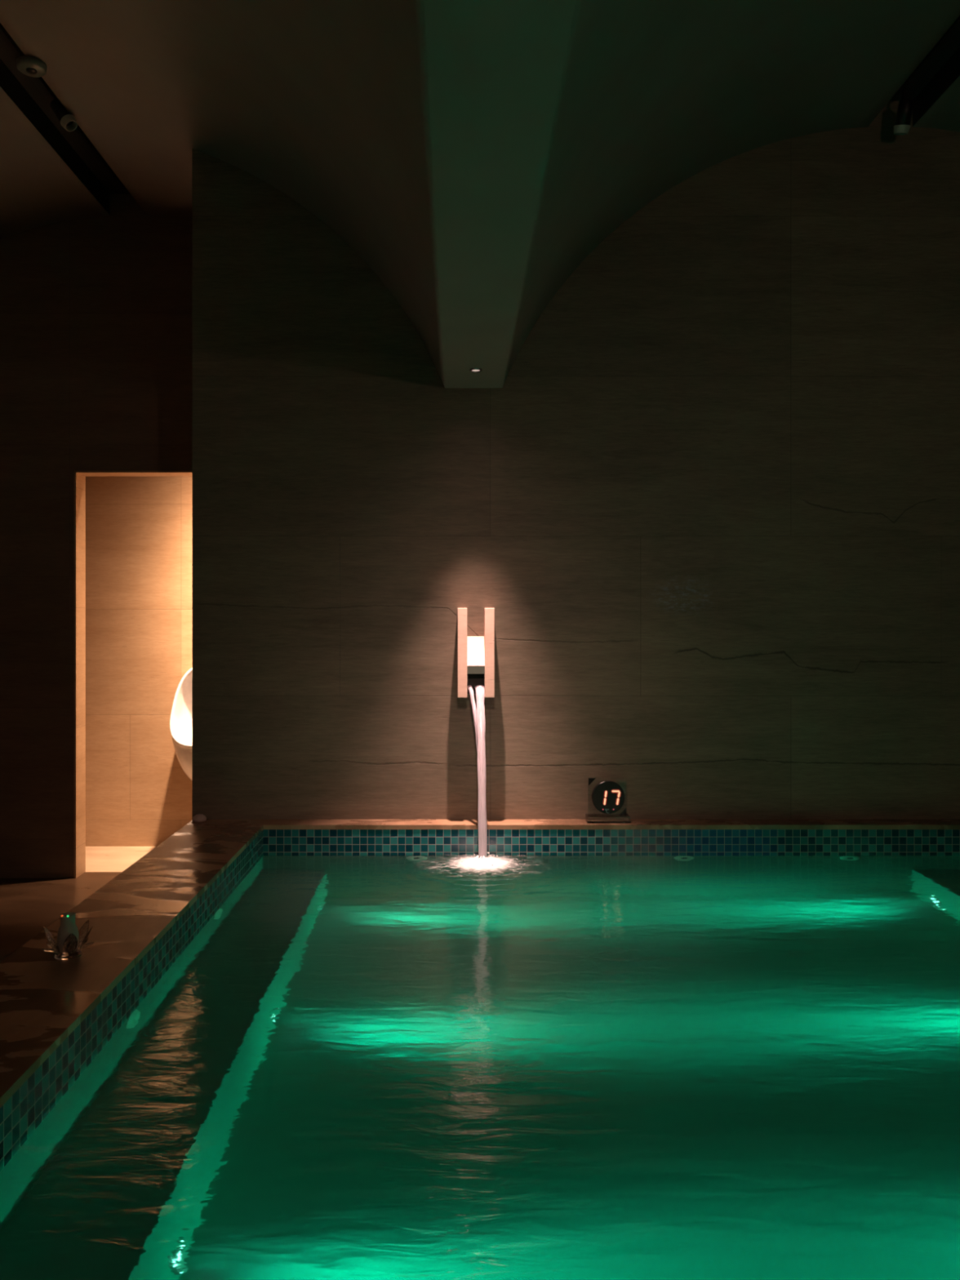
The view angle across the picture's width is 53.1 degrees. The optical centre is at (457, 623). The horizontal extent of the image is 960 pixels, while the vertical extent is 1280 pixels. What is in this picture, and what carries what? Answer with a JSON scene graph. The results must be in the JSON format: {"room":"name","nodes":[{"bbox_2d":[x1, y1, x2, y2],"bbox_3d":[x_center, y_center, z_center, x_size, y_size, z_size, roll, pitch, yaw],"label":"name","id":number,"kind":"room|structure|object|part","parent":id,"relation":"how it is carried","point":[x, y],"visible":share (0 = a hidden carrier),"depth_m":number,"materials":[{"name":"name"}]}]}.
{"room":"spa pool room","nodes":[
{"label":"spa pool room","id":0,"kind":"room"},
{"bbox_2d":[0,846,155,961],"bbox_3d":[0.075,1.370,1.640,7.050,0.120,8.280,0,0,0],"label":"floor","id":1,"kind":"structure","parent":0,"point":[27,905],"depth_m":4.67,"materials":[{"name":"brown stone"}]},
{"bbox_3d":[0.678,1.303,1.580,3.585,0.914,4.980,0,0,0],"label":"basin","id":2,"kind":"object","parent":1,"relation":"on","visible":0},
{"bbox_2d":[0,831,262,1166],"bbox_3d":[-0.803,0.909,1.678,0.004,0.125,4.556,0,0,0],"label":"mosaic band","id":3,"kind":"object","parent":2,"relation":"attached to","point":[30,1102],"visible":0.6,"depth_m":2.19,"materials":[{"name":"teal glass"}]},
{"bbox_2d":[0,854,959,1279],"bbox_3d":[0.677,1.246,1.680,2.977,0.591,4.572,0,0,0],"label":"pool water","id":4,"kind":"object","parent":2,"relation":"in","point":[357,1067],"visible":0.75,"depth_m":1.96,"materials":[{"name":"green liquid"}]},
{"bbox_2d":[452,852,507,872],"bbox_3d":[0.100,0.923,3.800,0.600,0.051,0.540,0,0,0],"label":"water splash","id":5,"kind":"object","parent":4,"relation":"on","point":[477,863],"visible":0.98,"depth_m":3.77,"materials":[{"name":"white liquid"}]},
{"bbox_2d":[0,819,959,1107],"bbox_3d":[0.677,0.837,1.580,3.595,0.018,4.980,0,0,0],"label":"pool coping","id":6,"kind":"object","parent":2,"relation":"on","point":[44,998],"visible":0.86,"depth_m":2.77,"materials":[{"name":"brown stone"}]},
{"bbox_2d":[41,911,94,959],"bbox_3d":[-0.972,0.775,2.392,0.125,0.107,0.121,0,0,0],"label":"candle holder","id":7,"kind":"object","parent":6,"relation":"on","point":[69,944],"visible":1,"depth_m":2.38,"materials":[{"name":"clear glass"}]},
{"bbox_2d":[56,911,79,952],"bbox_3d":[-0.972,0.770,2.395,0.052,0.092,0.052,0,0,0],"label":"cup","id":8,"kind":"object","parent":7,"relation":"on","point":[68,926],"depth_m":2.38,"materials":[{"name":"clear glass"}]},
{"bbox_2d":[191,813,206,822],"bbox_3d":[-1.085,0.813,4.035,0.060,0.030,0.060,0,0,0],"label":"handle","id":9,"kind":"object","parent":6,"relation":"on","point":[198,817],"visible":1,"depth_m":4.01,"materials":[{"name":"metal"}]},
{"bbox_2d":[585,777,631,823],"bbox_3d":[0.629,0.736,4.018,0.179,0.183,0.065,0,0,0],"label":"thermometer","id":10,"kind":"object","parent":6,"relation":"on","point":[606,797],"visible":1,"depth_m":4.00,"materials":[{"name":"black plastic"}]},
{"bbox_3d":[0.627,0.726,4.027,0.159,0.162,0.006,0,0,0],"label":"acrylic plate","id":11,"kind":"part","parent":10,"relation":"part of","materials":[{"name":"black"}]},
{"bbox_2d":[262,829,959,854],"bbox_3d":[0.677,0.909,3.958,2.965,0.125,0.004,0,0,0],"label":"mosaic band","id":12,"kind":"object","parent":2,"relation":"attached to","point":[275,842],"visible":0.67,"depth_m":3.96,"materials":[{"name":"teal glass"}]},
{"bbox_2d":[0,194,191,878],"bbox_3d":[-1.875,-0.565,5.010,3.150,3.750,0.120,0,0,0],"label":"wall","id":13,"kind":"structure","parent":0,"point":[95,312],"depth_m":4.95,"materials":[{"name":"brown wood"}]},
{"bbox_2d":[74,471,191,878],"bbox_3d":[-1.498,0.260,5.009,0.956,2.100,0.126,0,0,0],"label":"door frame","id":14,"kind":"structure","parent":13,"relation":"attached to","point":[79,476],"depth_m":4.99,"materials":[{"name":"wood"}]},
{"bbox_2d":[85,476,191,846],"bbox_3d":[-1.450,0.035,5.718,2.540,2.550,0.125,0,0,0],"label":"wall","id":15,"kind":"structure","parent":0,"point":[139,529],"depth_m":5.66,"materials":[{"name":"stone"}]},
{"bbox_2d":[169,667,191,780],"bbox_3d":[-1.440,0.595,5.470,0.348,0.750,0.371,0,0,0],"label":"urinal","id":16,"kind":"object","parent":15,"relation":"attached to","point":[180,720],"visible":0.34,"depth_m":5.45,"materials":[{"name":"white ceramic"}]},
{"bbox_2d":[0,0,444,387],"bbox_3d":[-1.698,-1.770,1.225,3.288,1.541,7.450,0,0,0],"label":"ceiling","id":17,"kind":"structure","parent":0,"point":[326,103],"depth_m":3.35,"materials":[{"name":"paint"}]},
{"bbox_2d":[15,55,47,77],"bbox_3d":[-1.600,-2.088,3.605,0.108,0.028,0.108,0,0,0],"label":"ceiling disc","id":18,"kind":"object","parent":17,"relation":"attached to","point":[30,66],"visible":1,"depth_m":3.58,"materials":[{"name":"grey plastic"}]},
{"bbox_2d":[0,22,124,190],"bbox_3d":[-1.698,-2.203,1.225,0.034,0.026,7.250,0,0,0],"label":"track","id":19,"kind":"object","parent":17,"relation":"attached to","point":[5,37],"visible":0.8,"depth_m":4.26,"materials":[{"name":"black metal"}]},
{"bbox_2d":[49,98,77,131],"bbox_3d":[-1.630,-2.128,3.965,0.107,0.179,0.096,0,0,43],"label":"track spotlight","id":20,"kind":"object","parent":19,"relation":"attached to","point":[68,121],"visible":0.77,"depth_m":3.95,"materials":[{"name":"black metal"}]},
{"bbox_2d":[423,0,576,387],"bbox_3d":[0.068,-1.770,0.785,0.244,1.540,6.570,0,0,0],"label":"ceiling beam","id":21,"kind":"structure","parent":0,"point":[495,67],"depth_m":2.03,"materials":[{"name":"paint"}]},
{"bbox_2d":[469,368,482,372],"bbox_3d":[0.072,-0.998,3.775,0.050,0.004,0.050,0,0,0],"label":"recessed light","id":22,"kind":"object","parent":21,"relation":"attached to","point":[473,370],"visible":1,"depth_m":3.77,"materials":[{"name":"metal"}]},
{"bbox_2d":[191,101,959,820],"bbox_3d":[1.238,-0.565,4.195,4.725,3.750,0.250,0,0,0],"label":"wall","id":23,"kind":"structure","parent":0,"point":[706,509],"depth_m":4.07,"materials":[{"name":"stone"}]},
{"bbox_2d":[457,608,494,697],"bbox_3d":[0.076,0.119,4.013,0.152,0.369,0.115,0,0,0],"label":"spout","id":24,"kind":"object","parent":23,"relation":"attached to","point":[476,654],"visible":0.97,"depth_m":3.96,"materials":[{"name":"stone"}]},
{"bbox_2d":[466,673,484,693],"bbox_3d":[0.076,0.249,4.040,0.072,0.085,0.060,0,0,0],"label":"outlet","id":25,"kind":"object","parent":24,"relation":"attached to","point":[473,679],"depth_m":4.01,"materials":[{"name":"black metal"}]},
{"bbox_2d":[467,684,486,858],"bbox_3d":[0.079,0.602,3.891,0.076,0.698,0.205,0,0,0],"label":"water stream","id":26,"kind":"object","parent":24,"relation":"attached to","point":[478,713],"visible":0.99,"depth_m":3.87,"materials":[{"name":"white liquid"}]},
{"bbox_2d":[502,0,959,388],"bbox_3d":[1.834,-1.770,0.785,3.288,1.541,6.570,0,0,0],"label":"ceiling","id":27,"kind":"structure","parent":0,"point":[653,95],"depth_m":3.26,"materials":[{"name":"paint"}]},
{"bbox_2d":[906,15,959,93],"bbox_3d":[1.834,-2.203,0.785,0.034,0.026,6.370,0,0,0],"label":"track","id":28,"kind":"object","parent":27,"relation":"attached to","point":[954,28],"visible":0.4,"depth_m":3.68,"materials":[{"name":"black metal"}]},
{"bbox_2d":[893,80,914,134],"bbox_3d":[1.827,-2.114,3.930,0.065,0.207,0.100,0,0,0],"label":"track spotlight","id":29,"kind":"object","parent":28,"relation":"attached to","point":[904,115],"visible":0.94,"depth_m":3.92,"materials":[{"name":"black metal"}]},
{"bbox_3d":[1.829,-2.154,3.930,0.014,0.067,0.014,0,0,0],"label":"stem","id":30,"kind":"part","parent":29,"relation":"part of","materials":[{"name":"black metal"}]}
]}

